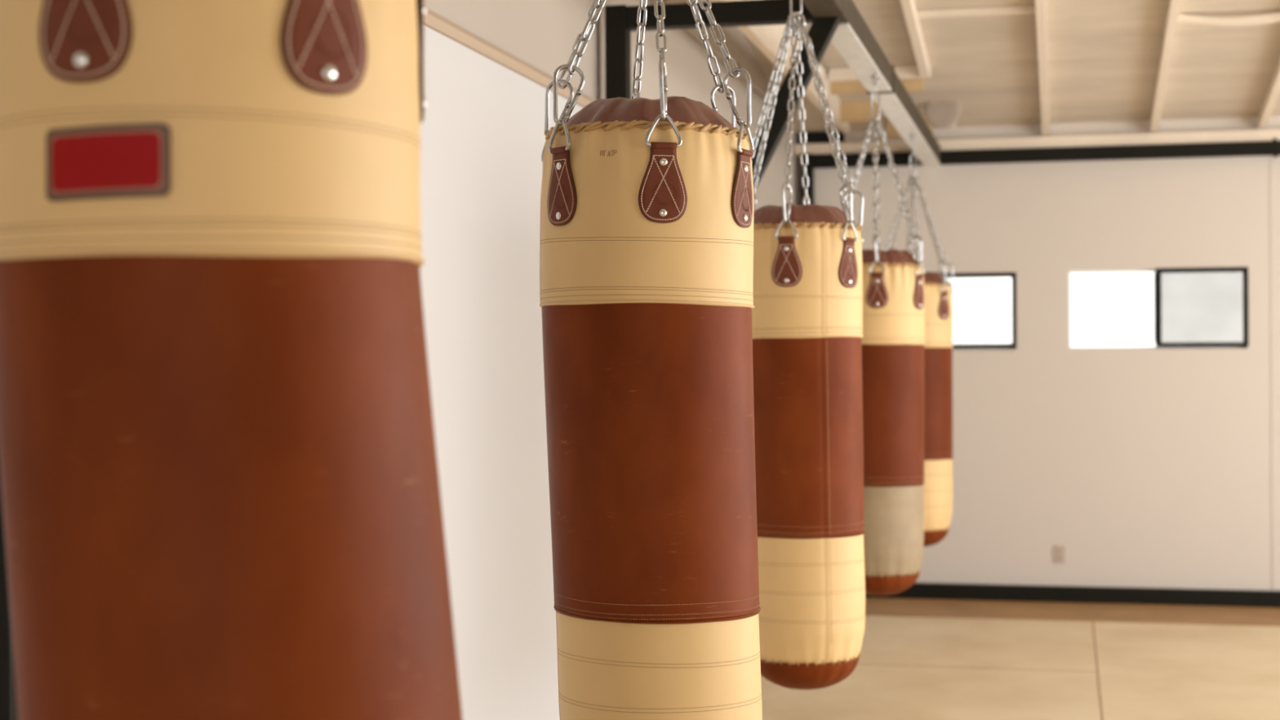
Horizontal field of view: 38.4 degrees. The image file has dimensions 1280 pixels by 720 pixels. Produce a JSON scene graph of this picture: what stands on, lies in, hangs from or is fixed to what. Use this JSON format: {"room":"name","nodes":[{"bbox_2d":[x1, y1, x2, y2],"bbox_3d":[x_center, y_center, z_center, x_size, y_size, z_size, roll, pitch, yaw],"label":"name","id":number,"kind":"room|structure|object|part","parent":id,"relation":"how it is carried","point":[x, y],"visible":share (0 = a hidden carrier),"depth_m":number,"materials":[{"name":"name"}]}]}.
{"room":"exercise studio","nodes":[
{"label":"exercise studio","id":0,"kind":"room"},
{"bbox_2d":[423,0,796,209],"bbox_3d":[-0.908,-1.041,3.007,0.200,4.710,14.850,0,0,13],"label":"wall","id":1,"kind":"structure","parent":0,"point":[543,34],"depth_m":6.20,"materials":[{"name":"white paint"}]},
{"bbox_2d":[419,25,582,719],"bbox_3d":[-1.288,0.229,0.864,0.018,1.995,10.100,0,0,13],"label":"wall","id":2,"kind":"structure","parent":1,"relation":"attached to","point":[482,136],"depth_m":4.71,"materials":[{"name":"white paint"}]},
{"bbox_2d":[423,7,594,107],"bbox_3d":[-1.287,-0.792,0.863,0.030,0.047,10.100,0,0,13],"label":"trim","id":3,"kind":"structure","parent":1,"relation":"attached to","point":[433,20],"depth_m":4.72,"materials":[{"name":"beige wood"}]},
{"bbox_2d":[650,0,795,121],"bbox_3d":[0.108,-1.300,6.851,0.045,0.050,6.400,0,0,13],"label":"ceiling beam","id":4,"kind":"structure","parent":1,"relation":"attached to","point":[692,32],"depth_m":7.90,"materials":[{"name":"beige wood"}]},
{"bbox_2d":[742,0,1279,132],"bbox_3d":[1.744,-2.402,2.390,5.660,2.268,14.850,0,0,13],"label":"ceiling","id":5,"kind":"structure","parent":0,"point":[1104,55],"depth_m":8.80,"materials":[{"name":"beige wood"}]},
{"bbox_2d":[829,64,930,81],"bbox_3d":[1.173,-1.403,8.996,0.490,0.060,0.040,0,0,13],"label":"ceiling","id":6,"kind":"structure","parent":5,"relation":"attached to","point":[904,72],"depth_m":9.00,"materials":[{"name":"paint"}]},
{"bbox_2d":[831,78,933,137],"bbox_3d":[1.263,-1.311,9.530,0.458,0.230,0.740,0,0,13],"label":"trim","id":7,"kind":"structure","parent":5,"relation":"attached to","point":[852,111],"depth_m":9.58,"materials":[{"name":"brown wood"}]},
{"bbox_2d":[900,0,928,77],"bbox_3d":[-0.173,-2.424,2.245,0.040,2.123,13.700,0,0,13],"label":"rafter","id":8,"kind":"object","parent":5,"relation":"attached to","point":[908,6],"visible":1,"depth_m":8.35,"materials":[{"name":"paint"}]},
{"bbox_2d":[924,100,960,128],"bbox_3d":[1.568,-1.293,9.545,0.188,0.188,0.012,0,0,13],"label":"round cover","id":9,"kind":"object","parent":5,"relation":"attached to","point":[939,114],"visible":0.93,"depth_m":9.54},
{"bbox_2d":[929,124,955,128],"bbox_3d":[1.574,-1.278,9.571,0.130,0.140,0.040,0,0,13],"label":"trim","id":10,"kind":"structure","parent":5,"relation":"attached to","point":[954,125],"depth_m":9.57,"materials":[{"name":"beige"}]},
{"bbox_2d":[915,4,1035,18],"bbox_3d":[1.483,-1.536,8.123,0.519,0.030,0.040,0,0,13],"label":"beam","id":11,"kind":"structure","parent":5,"relation":"attached to","point":[1029,9],"depth_m":8.11,"materials":[{"name":"paint"}]},
{"bbox_2d":[1035,0,1049,135],"bbox_3d":[0.499,-2.344,2.663,0.040,2.291,14.820,0,0,13],"label":"rafter","id":12,"kind":"object","parent":5,"relation":"attached to","point":[1040,5],"visible":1,"depth_m":8.65,"materials":[{"name":"paint"}]},
{"bbox_2d":[1150,0,1181,132],"bbox_3d":[1.045,-2.346,2.537,0.040,2.291,14.820,0,0,13],"label":"rafter","id":13,"kind":"object","parent":5,"relation":"attached to","point":[1173,9],"visible":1,"depth_m":8.60,"materials":[{"name":"paint"}]},
{"bbox_2d":[1177,13,1279,26],"bbox_3d":[2.627,-1.497,8.063,0.534,0.060,0.040,0,0,13],"label":"beam","id":14,"kind":"structure","parent":5,"relation":"attached to","point":[1214,21],"depth_m":8.06,"materials":[{"name":"paint"}]},
{"bbox_2d":[1257,56,1279,128],"bbox_3d":[1.575,-2.349,2.414,0.040,2.291,14.820,0,0,13],"label":"rafter","id":15,"kind":"object","parent":5,"relation":"attached to","point":[1273,92],"visible":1,"depth_m":9.15,"materials":[{"name":"paint"}]},
{"bbox_2d":[760,615,1279,719],"bbox_3d":[1.785,1.361,2.487,5.660,0.120,15.050,0,0,13],"label":"floor","id":16,"kind":"structure","parent":0,"point":[1148,671],"depth_m":7.63,"materials":[{"name":"beige wood"}]},
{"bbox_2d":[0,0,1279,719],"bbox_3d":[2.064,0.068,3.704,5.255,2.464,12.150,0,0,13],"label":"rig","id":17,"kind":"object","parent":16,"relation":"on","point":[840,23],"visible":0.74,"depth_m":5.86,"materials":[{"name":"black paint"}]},
{"bbox_3d":[-0.859,0.093,2.468,0.070,2.437,0.070,0,0,13],"label":"post","id":18,"kind":"part","parent":17,"relation":"part of","materials":[{"name":"black metal"}]},
{"bbox_3d":[-0.065,0.089,5.887,0.070,2.437,0.070,0,0,13],"label":"post","id":19,"kind":"part","parent":17,"relation":"part of","materials":[{"name":"black metal"}]},
{"bbox_2d":[544,0,751,130],"bbox_3d":[0.014,-0.719,3.148,0.380,0.666,0.366,1,0,13],"label":"chain","id":20,"kind":"object","parent":17,"relation":"hanging from","point":[571,67],"visible":0.95,"depth_m":3.08,"materials":[{"name":"metal"}]},
{"bbox_2d":[538,96,762,719],"bbox_3d":[0.015,0.199,3.147,0.393,1.281,0.367,1,0,13],"label":"bag","id":21,"kind":"object","parent":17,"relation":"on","point":[646,228],"visible":1,"depth_m":2.99,"materials":[{"name":"brown leather"}]},
{"bbox_3d":[0.015,-0.408,3.147,0.330,0.069,0.336,1,0,13],"label":"lid","id":22,"kind":"part","parent":21,"relation":"part of","materials":[{"name":"leather"}]},
{"bbox_2d":[749,0,863,226],"bbox_3d":[0.419,-0.703,4.900,0.335,0.701,0.384,0,0,13],"label":"chain","id":23,"kind":"object","parent":17,"relation":"hanging from","point":[789,28],"visible":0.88,"depth_m":4.88,"materials":[{"name":"metal"}]},
{"bbox_2d":[751,203,865,689],"bbox_3d":[0.421,0.232,4.900,0.362,1.282,0.348,0,0,-13],"label":"bag","id":24,"kind":"object","parent":23,"relation":"hanging from","point":[807,312],"visible":0.75,"depth_m":4.75,"materials":[{"name":"brown leather"}]},
{"bbox_3d":[0.418,-0.375,4.897,0.327,0.069,0.323,0,0,13],"label":"lid","id":25,"kind":"part","parent":24,"relation":"part of","materials":[{"name":"leather"}]},
{"bbox_3d":[0.929,0.084,10.168,0.070,2.437,0.070,0,0,13],"label":"post","id":26,"kind":"part","parent":17,"relation":"part of","materials":[{"name":"metal"}]},
{"bbox_3d":[0.778,-1.060,6.527,0.092,0.009,1.470,0,0,13],"label":"track plate","id":27,"kind":"part","parent":17,"relation":"part of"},
{"bbox_3d":[0.214,-1.106,4.097,0.100,0.090,12.080,0,0,13],"label":"rail","id":28,"kind":"part","parent":17,"relation":"part of","materials":[{"name":"grey metal"}]},
{"bbox_2d":[844,75,922,263],"bbox_3d":[0.875,-0.704,6.841,0.355,0.704,0.388,0,0,13],"label":"harness","id":29,"kind":"object","parent":17,"relation":"hanging from","point":[879,125],"visible":0.81,"depth_m":6.81,"materials":[{"name":"metal"}]},
{"bbox_3d":[0.875,-1.019,6.841,0.006,0.052,0.020,0,0,7],"label":"chain","id":30,"kind":"part","parent":29,"relation":"part of","materials":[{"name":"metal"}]},
{"bbox_2d":[862,248,925,595],"bbox_3d":[0.881,0.233,6.841,0.361,1.282,0.374,0,0,8],"label":"bag","id":31,"kind":"object","parent":29,"relation":"hanging from","point":[893,340],"visible":0.67,"depth_m":6.68,"materials":[{"name":"brown leather"}]},
{"bbox_3d":[0.877,-0.374,6.841,0.332,0.069,0.328,0,0,13],"label":"lid","id":32,"kind":"part","parent":31,"relation":"part of","materials":[{"name":"leather"}]},
{"bbox_3d":[1.277,-1.063,8.675,0.092,0.009,2.810,0,0,13],"label":"track plate","id":33,"kind":"part","parent":17,"relation":"part of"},
{"bbox_2d":[884,133,953,284],"bbox_3d":[1.280,-0.705,8.599,0.355,0.705,0.387,0,0,13],"label":"harness","id":34,"kind":"object","parent":17,"relation":"hanging from","point":[909,184],"visible":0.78,"depth_m":8.59,"materials":[{"name":"metal"}]},
{"bbox_3d":[1.276,-1.001,8.600,0.016,0.093,0.016,0,0,-37],"label":"chain","id":35,"kind":"part","parent":34,"relation":"part of","materials":[{"name":"metal"}]},
{"bbox_2d":[923,271,953,546],"bbox_3d":[1.282,0.232,8.600,0.376,1.283,0.363,0,0,-7],"label":"bag","id":36,"kind":"object","parent":34,"relation":"hanging from","point":[939,312],"visible":0.43,"depth_m":8.45,"materials":[{"name":"brown leather"}]},
{"bbox_3d":[1.277,-0.375,8.600,0.337,0.069,0.327,0,0,13],"label":"lid","id":37,"kind":"part","parent":36,"relation":"part of","materials":[{"name":"leather"}]},
{"bbox_3d":[-0.374,-0.713,1.574,0.356,0.674,0.395,0,0,13],"label":"harness","id":38,"kind":"object","parent":17,"relation":"hanging from","visible":0},
{"bbox_2d":[0,0,462,719],"bbox_3d":[-0.338,0.210,1.578,0.424,1.280,0.403,0,0,13],"label":"bag","id":39,"kind":"object","parent":38,"relation":"hanging from","point":[220,477],"visible":1,"depth_m":1.41,"materials":[{"name":"brown leather"}]},
{"bbox_2d":[857,621,1103,719],"bbox_3d":[1.343,1.303,2.980,3.856,0.001,12.410,0,0,13],"label":"trim","id":40,"kind":"structure","parent":16,"relation":"on","point":[1100,703],"depth_m":7.77,"materials":[{"name":"brown wood"}]},
{"bbox_2d":[795,116,1279,591],"bbox_3d":[3.452,-0.162,9.700,5.660,2.910,0.160,0,0,13],"label":"wall","id":41,"kind":"structure","parent":0,"point":[1150,468],"depth_m":9.85,"materials":[{"name":"white paint"}]},
{"bbox_2d":[710,0,850,133],"bbox_3d":[0.448,-1.330,7.131,0.040,0.185,6.098,0,0,13],"label":"ceiling","id":42,"kind":"structure","parent":41,"relation":"attached to","point":[767,38],"depth_m":7.76,"materials":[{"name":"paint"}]},
{"bbox_2d":[795,130,844,144],"bbox_3d":[0.999,-1.375,10.195,0.269,0.359,0.024,0,0,13],"label":"trim","id":43,"kind":"structure","parent":41,"relation":"attached to","point":[812,137],"depth_m":10.19,"materials":[{"name":"black"}]},
{"bbox_2d":[939,272,1016,350],"bbox_3d":[1.599,-0.262,10.112,0.924,0.419,0.136,0,0,13],"label":"window","id":44,"kind":"structure","parent":41,"relation":"in","point":[1012,346],"depth_m":9.98,"materials":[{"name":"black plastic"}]},
{"bbox_2d":[795,128,1279,155],"bbox_3d":[3.424,-1.175,9.598,5.260,0.062,0.049,0,0,13],"label":"trim","id":45,"kind":"structure","parent":41,"relation":"attached to","point":[1265,135],"depth_m":9.84,"materials":[{"name":"paint"}]},
{"bbox_2d":[1053,545,1065,563],"bbox_3d":[2.256,1.044,9.893,0.060,0.096,0.008,0,0,13],"label":"wall outlet","id":46,"kind":"object","parent":41,"relation":"attached to","point":[1059,550],"visible":1,"depth_m":9.89,"materials":[{"name":"beige plastic"}]},
{"bbox_2d":[1056,547,1062,553],"bbox_3d":[2.255,1.024,9.891,0.030,0.030,0.002,0,0,13],"label":"socket","id":47,"kind":"object","parent":46,"relation":"attached to","point":[1059,550],"depth_m":9.89,"materials":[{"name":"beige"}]},
{"bbox_2d":[1056,555,1062,560],"bbox_3d":[2.255,1.064,9.891,0.030,0.030,0.002,0,0,13],"label":"socket","id":48,"kind":"object","parent":46,"relation":"attached to","point":[1059,557],"depth_m":9.89,"materials":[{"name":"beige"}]},
{"bbox_2d":[865,597,1279,626],"bbox_3d":[3.358,1.292,9.262,5.260,0.003,0.740,0,0,13],"label":"floor","id":49,"kind":"structure","parent":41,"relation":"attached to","point":[883,606],"depth_m":9.47,"materials":[{"name":"brown wood"}]},
{"bbox_2d":[865,582,1279,607],"bbox_3d":[3.436,1.249,9.598,5.260,0.082,0.050,0,0,13],"label":"baseboard","id":50,"kind":"structure","parent":41,"relation":"attached to","point":[1162,596],"depth_m":9.81,"materials":[{"name":"black paint"}]},
{"bbox_2d":[1068,266,1248,349],"bbox_3d":[2.765,-0.273,9.841,0.922,0.429,0.136,0,0,13],"label":"window","id":51,"kind":"structure","parent":41,"relation":"in","point":[1157,274],"depth_m":9.77,"materials":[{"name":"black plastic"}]},
{"bbox_3d":[2.973,-0.280,9.750,0.476,0.417,0.051,0,0,13],"label":"sash","id":52,"kind":"part","parent":51,"relation":"part of","materials":[{"name":"black paint"}]},
{"bbox_2d":[1269,156,1279,591],"bbox_3d":[3.445,0.071,9.619,0.280,2.275,0.003,0,0,13],"label":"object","id":53,"kind":"structure","parent":41,"relation":"attached to","point":[1274,162],"depth_m":9.64,"materials":[{"name":"white paint"}]}
]}

